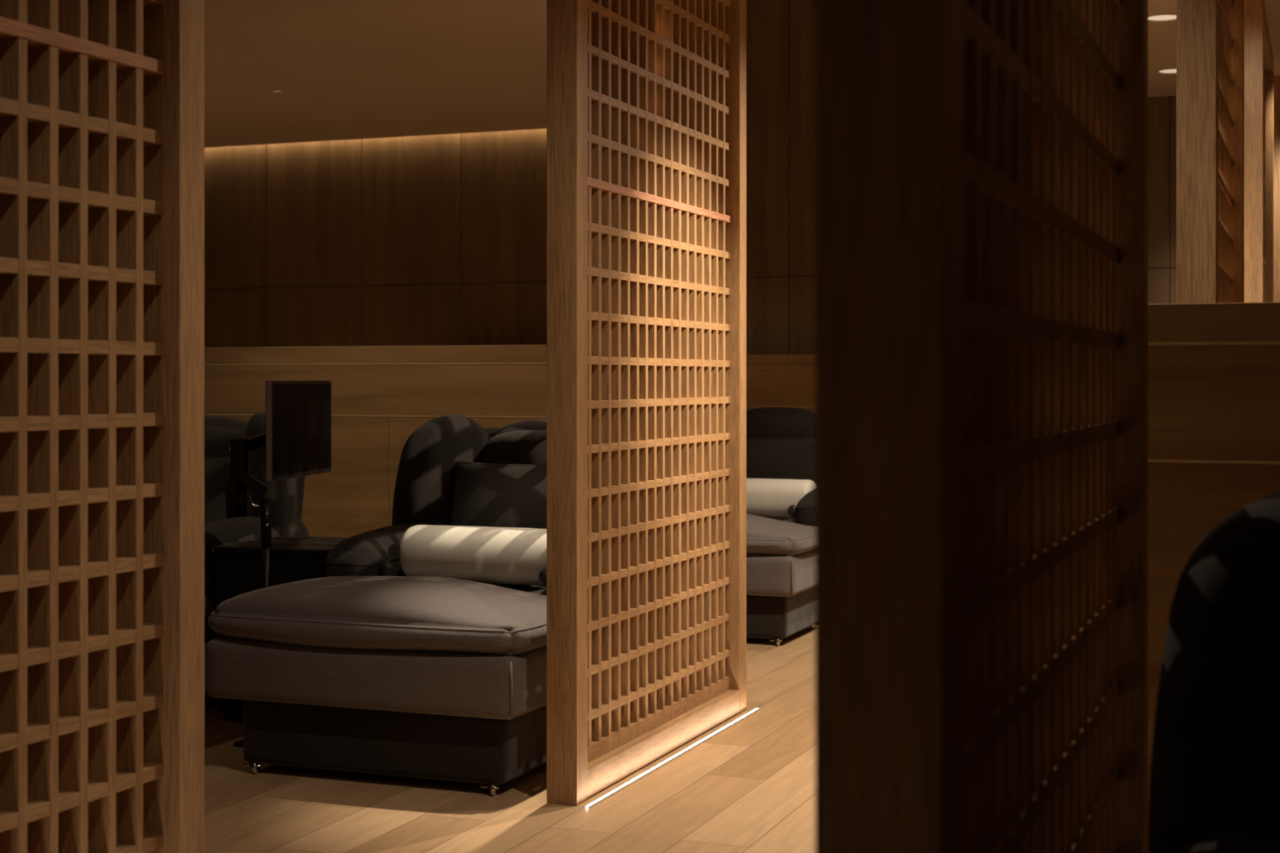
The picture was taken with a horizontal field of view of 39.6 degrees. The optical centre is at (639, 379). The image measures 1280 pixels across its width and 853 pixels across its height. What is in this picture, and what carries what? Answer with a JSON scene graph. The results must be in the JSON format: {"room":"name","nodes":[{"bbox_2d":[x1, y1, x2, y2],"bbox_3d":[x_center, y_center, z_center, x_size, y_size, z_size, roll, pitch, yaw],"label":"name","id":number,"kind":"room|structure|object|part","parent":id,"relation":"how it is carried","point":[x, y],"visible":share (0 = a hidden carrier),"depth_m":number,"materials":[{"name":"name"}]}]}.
{"room":"spa relaxation room","nodes":[
{"label":"spa relaxation room","id":0,"kind":"room"},
{"bbox_2d":[26,625,815,852],"bbox_3d":[-0.808,1.200,4.281,12.600,0.100,13.400,0,0,21],"label":"floor","id":1,"kind":"structure","parent":0,"point":[750,787],"depth_m":4.85,"materials":[{"name":"brown wood"}]},
{"bbox_2d":[0,0,204,852],"bbox_3d":[-1.097,-0.199,2.525,0.090,2.698,1.497,0,0,21],"label":"lattice screen","id":2,"kind":"object","parent":1,"relation":"on","point":[113,733],"visible":1,"depth_m":3.01,"materials":[{"name":"brown wood"}]},
{"bbox_3d":[-0.841,-0.199,3.188,0.090,2.698,0.075,0,0,21],"label":"post","id":3,"kind":"part","parent":2,"relation":"part of","materials":[{"name":"brown wood"}]},
{"bbox_2d":[26,412,310,722],"bbox_3d":[-1.909,0.635,6.332,1.103,1.030,1.600,0,0,21],"label":"recliner sofa","id":4,"kind":"object","parent":1,"relation":"on","point":[286,495],"visible":0.11,"depth_m":6.46,"materials":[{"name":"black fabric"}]},
{"bbox_2d":[26,557,27,622],"bbox_3d":[-2.084,0.687,5.915,1.058,0.166,0.660,0,0,21],"label":"cushion","id":5,"kind":"object","parent":4,"relation":"on","point":[27,557],"depth_m":5.53,"materials":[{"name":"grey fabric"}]},
{"bbox_3d":[-2.192,0.663,6.657,0.236,0.335,0.800,0,0,21],"label":"armrest","id":6,"kind":"part","parent":4,"relation":"part of","materials":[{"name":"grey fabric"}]},
{"bbox_2d":[204,456,241,523],"bbox_3d":[-1.758,0.465,6.671,0.592,0.364,0.167,0,0,21],"label":"cushion","id":7,"kind":"object","parent":4,"relation":"attached to","point":[221,492],"visible":0.09,"depth_m":6.56,"materials":[{"name":"grey fabric"}]},
{"bbox_3d":[-1.448,0.663,6.368,0.236,0.335,0.800,0,0,21],"label":"armrest","id":8,"kind":"part","parent":4,"relation":"part of","materials":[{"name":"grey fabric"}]},
{"bbox_3d":[-1.665,0.490,6.913,0.740,0.642,0.308,0,0,21],"label":"backrest","id":9,"kind":"part","parent":4,"relation":"part of","materials":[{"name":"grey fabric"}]},
{"bbox_2d":[228,380,331,746],"bbox_3d":[-1.139,0.577,5.841,0.162,1.147,0.600,0,0,21],"label":"monitor stand","id":10,"kind":"object","parent":1,"relation":"on","point":[296,438],"visible":0.9,"depth_m":5.70,"materials":[{"name":"black metal"}]},
{"bbox_3d":[-1.193,1.143,5.631,0.110,0.014,0.170,0,0,21],"label":"plate","id":11,"kind":"part","parent":10,"relation":"part of","materials":[{"name":"black metal"}]},
{"bbox_3d":[-1.229,0.330,5.643,0.102,0.084,0.034,0,0,-4],"label":"arm","id":12,"kind":"part","parent":10,"relation":"part of","materials":[{"name":"black metal"}]},
{"bbox_3d":[-1.220,0.390,5.652,0.038,0.037,0.009,0,0,4],"label":"clamp lever","id":13,"kind":"part","parent":10,"relation":"part of","materials":[{"name":"silver metal"}]},
{"bbox_3d":[-1.206,0.190,5.741,0.030,0.085,0.247,0,0,32],"label":"arm","id":14,"kind":"part","parent":10,"relation":"part of","materials":[{"name":"black metal"}]},
{"bbox_3d":[-1.122,0.161,5.867,0.018,0.316,0.548,0,0,10],"label":"edge trim","id":15,"kind":"part","parent":10,"relation":"part of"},
{"bbox_2d":[213,535,346,721],"bbox_3d":[-1.160,0.855,6.112,0.420,0.590,0.440,0,0,21],"label":"side table","id":16,"kind":"object","parent":1,"relation":"on","point":[292,558],"visible":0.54,"depth_m":5.95,"materials":[{"name":"paint"}]},
{"bbox_2d":[26,344,546,537],"bbox_3d":[-1.664,0.503,7.883,4.400,1.294,0.122,0,0,21],"label":"wall","id":17,"kind":"structure","parent":1,"relation":"on","point":[380,395],"depth_m":7.62,"materials":[{"name":"brown wood"}]},
{"bbox_3d":[-1.664,-0.106,7.884,4.400,0.075,0.120,0,0,21],"label":"cap rail","id":18,"kind":"part","parent":17,"relation":"part of","materials":[{"name":"brown wood"}]},
{"bbox_2d":[204,413,546,795],"bbox_3d":[-0.528,0.635,5.732,1.103,1.030,1.600,0,0,21],"label":"recliner sofa","id":19,"kind":"object","parent":1,"relation":"on","point":[366,665],"visible":0.56,"depth_m":5.08,"materials":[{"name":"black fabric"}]},
{"bbox_2d":[207,576,546,655],"bbox_3d":[-0.702,0.687,5.315,1.058,0.166,0.660,0,0,21],"label":"cushion","id":20,"kind":"object","parent":19,"relation":"on","point":[327,615],"depth_m":5.08,"materials":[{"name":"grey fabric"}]},
{"bbox_3d":[-0.810,0.663,6.057,0.236,0.335,0.800,0,0,21],"label":"armrest","id":21,"kind":"part","parent":19,"relation":"part of","materials":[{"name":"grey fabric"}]},
{"bbox_3d":[-0.816,0.610,5.721,0.054,0.054,0.054,0,0,21],"label":"knob","id":22,"kind":"part","parent":19,"relation":"part of","materials":[{"name":"black"}]},
{"bbox_2d":[399,524,546,586],"bbox_3d":[-0.471,0.564,5.716,0.610,0.180,0.189,0,0,22],"label":"bolster","id":23,"kind":"object","parent":19,"relation":"on","point":[486,554],"visible":0.7,"depth_m":5.65,"materials":[{"name":"white fabric"}]},
{"bbox_3d":[-0.283,0.490,6.314,0.740,0.642,0.308,0,0,21],"label":"backrest","id":24,"kind":"part","parent":19,"relation":"part of","materials":[{"name":"grey fabric"}]},
{"bbox_2d":[451,461,546,528],"bbox_3d":[-0.377,0.465,6.071,0.592,0.364,0.167,0,0,21],"label":"cushion","id":25,"kind":"object","parent":19,"relation":"attached to","point":[486,495],"visible":0.31,"depth_m":6.06,"materials":[{"name":"grey fabric"}]},
{"bbox_3d":[-0.420,0.738,5.959,0.670,0.184,0.720,0,0,21],"label":"seat","id":26,"kind":"part","parent":19,"relation":"part of","materials":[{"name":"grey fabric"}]},
{"bbox_3d":[-0.288,0.610,5.517,0.054,0.054,0.054,0,0,21],"label":"knob","id":27,"kind":"part","parent":19,"relation":"part of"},
{"bbox_2d":[546,0,746,805],"bbox_3d":[0.058,-0.199,5.508,0.090,2.698,1.497,0,0,21],"label":"lattice screen","id":28,"kind":"object","parent":1,"relation":"on","point":[646,99],"visible":1,"depth_m":5.31,"materials":[{"name":"brown wood"}]},
{"bbox_3d":[-0.199,-0.199,4.845,0.090,2.698,0.075,0,0,21],"label":"post","id":29,"kind":"part","parent":28,"relation":"part of","materials":[{"name":"brown wood"}]},
{"bbox_3d":[0.058,1.107,5.508,0.090,0.078,1.347,0,0,21],"label":"rail","id":30,"kind":"part","parent":28,"relation":"part of","materials":[{"name":"brown wood"}]},
{"bbox_3d":[0.315,-0.199,6.170,0.090,2.698,0.075,0,0,21],"label":"post","id":31,"kind":"part","parent":28,"relation":"part of","materials":[{"name":"brown wood"}]},
{"bbox_2d":[583,707,760,808],"bbox_3d":[0.135,1.148,5.489,0.018,0.004,1.537,0,0,21],"label":"floor light","id":32,"kind":"object","parent":1,"relation":"on","point":[669,759],"visible":1,"depth_m":5.34,"materials":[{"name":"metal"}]},
{"bbox_2d":[746,354,815,412],"bbox_3d":[0.410,0.503,10.468,3.600,1.294,0.122,0,0,21],"label":"wall","id":33,"kind":"structure","parent":1,"relation":"on","point":[771,380],"depth_m":10.25,"materials":[{"name":"brown wood"}]},
{"bbox_3d":[0.410,-0.106,10.469,3.600,0.075,0.120,0,0,21],"label":"cap rail","id":34,"kind":"part","parent":33,"relation":"part of","materials":[{"name":"brown wood"}]},
{"bbox_2d":[746,407,815,645],"bbox_3d":[0.474,0.635,8.497,1.103,1.030,1.600,0,0,21],"label":"recliner sofa","id":35,"kind":"object","parent":1,"relation":"on","point":[780,551],"visible":0.19,"depth_m":7.74,"materials":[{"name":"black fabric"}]},
{"bbox_3d":[0.582,0.738,8.724,0.670,0.184,0.720,0,0,21],"label":"seat","id":36,"kind":"part","parent":35,"relation":"part of","materials":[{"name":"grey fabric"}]},
{"bbox_2d":[746,437,815,483],"bbox_3d":[0.625,0.465,8.836,0.592,0.364,0.167,0,0,21],"label":"cushion","id":37,"kind":"object","parent":35,"relation":"attached to","point":[766,458],"visible":0.2,"depth_m":8.75,"materials":[{"name":"grey fabric"}]},
{"bbox_2d":[746,478,815,517],"bbox_3d":[0.539,0.562,8.505,0.610,0.180,0.189,0,0,21],"label":"bolster","id":38,"kind":"object","parent":35,"relation":"on","point":[765,497],"visible":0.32,"depth_m":8.38,"materials":[{"name":"white fabric"}]},
{"bbox_2d":[746,513,815,555],"bbox_3d":[0.300,0.687,8.080,1.058,0.166,0.660,0,0,21],"label":"cushion","id":39,"kind":"object","parent":35,"relation":"on","point":[765,536],"depth_m":7.74,"materials":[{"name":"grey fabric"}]},
{"bbox_3d":[0.714,0.610,8.282,0.054,0.054,0.054,0,0,21],"label":"knob","id":40,"kind":"part","parent":35,"relation":"part of","materials":[{"name":"silver metal"}]},
{"bbox_3d":[0.935,0.663,8.534,0.236,0.335,0.800,0,0,21],"label":"armrest","id":41,"kind":"part","parent":35,"relation":"part of","materials":[{"name":"grey fabric"}]},
{"bbox_2d":[815,0,1147,852],"bbox_3d":[0.436,-0.199,1.937,0.090,2.698,1.497,0,0,21],"label":"lattice screen","id":42,"kind":"object","parent":1,"relation":"on","point":[981,166],"visible":1,"depth_m":1.53,"materials":[{"name":"brown wood"}]},
{"bbox_3d":[0.179,-0.199,1.274,0.090,2.698,0.075,0,0,21],"label":"post","id":43,"kind":"part","parent":42,"relation":"part of","materials":[{"name":"brown wood"}]},
{"bbox_3d":[0.693,-0.199,2.600,0.090,2.698,0.075,0,0,21],"label":"post","id":44,"kind":"part","parent":42,"relation":"part of","materials":[{"name":"brown wood"}]},
{"bbox_2d":[1176,0,1244,303],"bbox_3d":[1.589,-0.199,4.914,0.090,2.698,1.497,0,0,21],"label":"lattice screen","id":45,"kind":"object","parent":1,"relation":"on","point":[1210,33],"visible":0.21,"depth_m":4.23,"materials":[{"name":"brown wood"}]},
{"bbox_3d":[1.333,-0.199,4.251,0.090,2.698,0.075,0,0,21],"label":"post","id":46,"kind":"part","parent":45,"relation":"part of","materials":[{"name":"brown wood"}]},
{"bbox_3d":[1.846,-0.199,5.577,0.090,2.698,0.075,0,0,21],"label":"post","id":47,"kind":"part","parent":45,"relation":"part of","materials":[{"name":"brown wood"}]},
{"bbox_2d":[1147,302,1279,826],"bbox_3d":[2.703,0.503,2.770,3.760,1.294,0.122,0,0,21],"label":"wall","id":48,"kind":"structure","parent":1,"relation":"on","point":[1214,368],"depth_m":3.35,"materials":[{"name":"brown wood"}]},
{"bbox_3d":[2.704,-0.106,2.770,3.760,0.075,0.120,0,0,21],"label":"cap rail","id":49,"kind":"part","parent":48,"relation":"part of","materials":[{"name":"brown wood"}]},
{"bbox_2d":[1147,491,1279,852],"bbox_3d":[0.915,0.635,1.522,1.103,1.030,1.600,0,0,21],"label":"recliner sofa","id":50,"kind":"object","parent":1,"relation":"on","point":[1215,778],"visible":1,"depth_m":1.96,"materials":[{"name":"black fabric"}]},
{"bbox_3d":[0.633,0.663,1.846,0.236,0.335,0.800,0,0,21],"label":"armrest","id":51,"kind":"part","parent":50,"relation":"part of","materials":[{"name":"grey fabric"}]},
{"bbox_2d":[1244,0,1273,302],"bbox_3d":[2.743,-0.199,7.891,0.090,2.698,1.497,0,0,21],"label":"lattice screen","id":52,"kind":"object","parent":1,"relation":"on","point":[1258,53],"visible":0.35,"depth_m":7.20,"materials":[{"name":"brown wood"}]},
{"bbox_3d":[2.486,-0.199,7.228,0.090,2.698,0.075,0,0,21],"label":"post","id":53,"kind":"part","parent":52,"relation":"part of","materials":[{"name":"brown wood"}]},
{"bbox_3d":[2.743,-1.512,7.891,0.090,0.073,1.347,0,0,21],"label":"rail","id":54,"kind":"part","parent":52,"relation":"part of","materials":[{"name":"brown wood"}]},
{"bbox_3d":[3.000,-0.199,8.553,0.090,2.698,0.075,0,0,21],"label":"post","id":55,"kind":"part","parent":52,"relation":"part of","materials":[{"name":"brown wood"}]},
{"bbox_2d":[26,0,1176,355],"bbox_3d":[-0.055,-0.650,10.928,9.200,3.600,0.140,0,0,21],"label":"wall","id":56,"kind":"structure","parent":0,"point":[435,239],"depth_m":11.30,"materials":[{"name":"brown wood"}]},
{"bbox_2d":[26,0,1279,157],"bbox_3d":[-0.862,-1.570,4.141,12.600,0.040,13.100,0,0,21],"label":"ceiling","id":57,"kind":"structure","parent":0,"point":[346,69],"depth_m":8.77,"materials":[{"name":"paint"}]},
{"bbox_2d":[270,88,284,93],"bbox_3d":[-1.940,-1.548,9.520,0.076,0.012,0.076,0,0,21],"label":"recessed light","id":58,"kind":"object","parent":57,"relation":"in","point":[277,91],"visible":1,"depth_m":9.51,"materials":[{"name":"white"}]},
{"bbox_2d":[1147,13,1176,22],"bbox_3d":[2.234,-1.548,7.590,0.162,0.012,0.162,0,0,21],"label":"recessed light","id":59,"kind":"object","parent":57,"relation":"in","point":[1159,17],"visible":0.66,"depth_m":7.60,"materials":[{"name":"white"}]},
{"bbox_2d":[1156,66,1176,74],"bbox_3d":[2.670,-1.548,8.900,0.162,0.012,0.162,0,0,21],"label":"recessed light","id":60,"kind":"object","parent":57,"relation":"in","point":[1166,70],"visible":0.52,"depth_m":8.92,"materials":[{"name":"white"}]},
{"bbox_2d":[1273,75,1279,302],"bbox_3d":[3.554,-0.200,9.090,0.940,2.700,0.280,0,0,21],"label":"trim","id":61,"kind":"structure","parent":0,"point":[1276,78],"depth_m":9.06,"materials":[{"name":"brown wood"}]}
]}

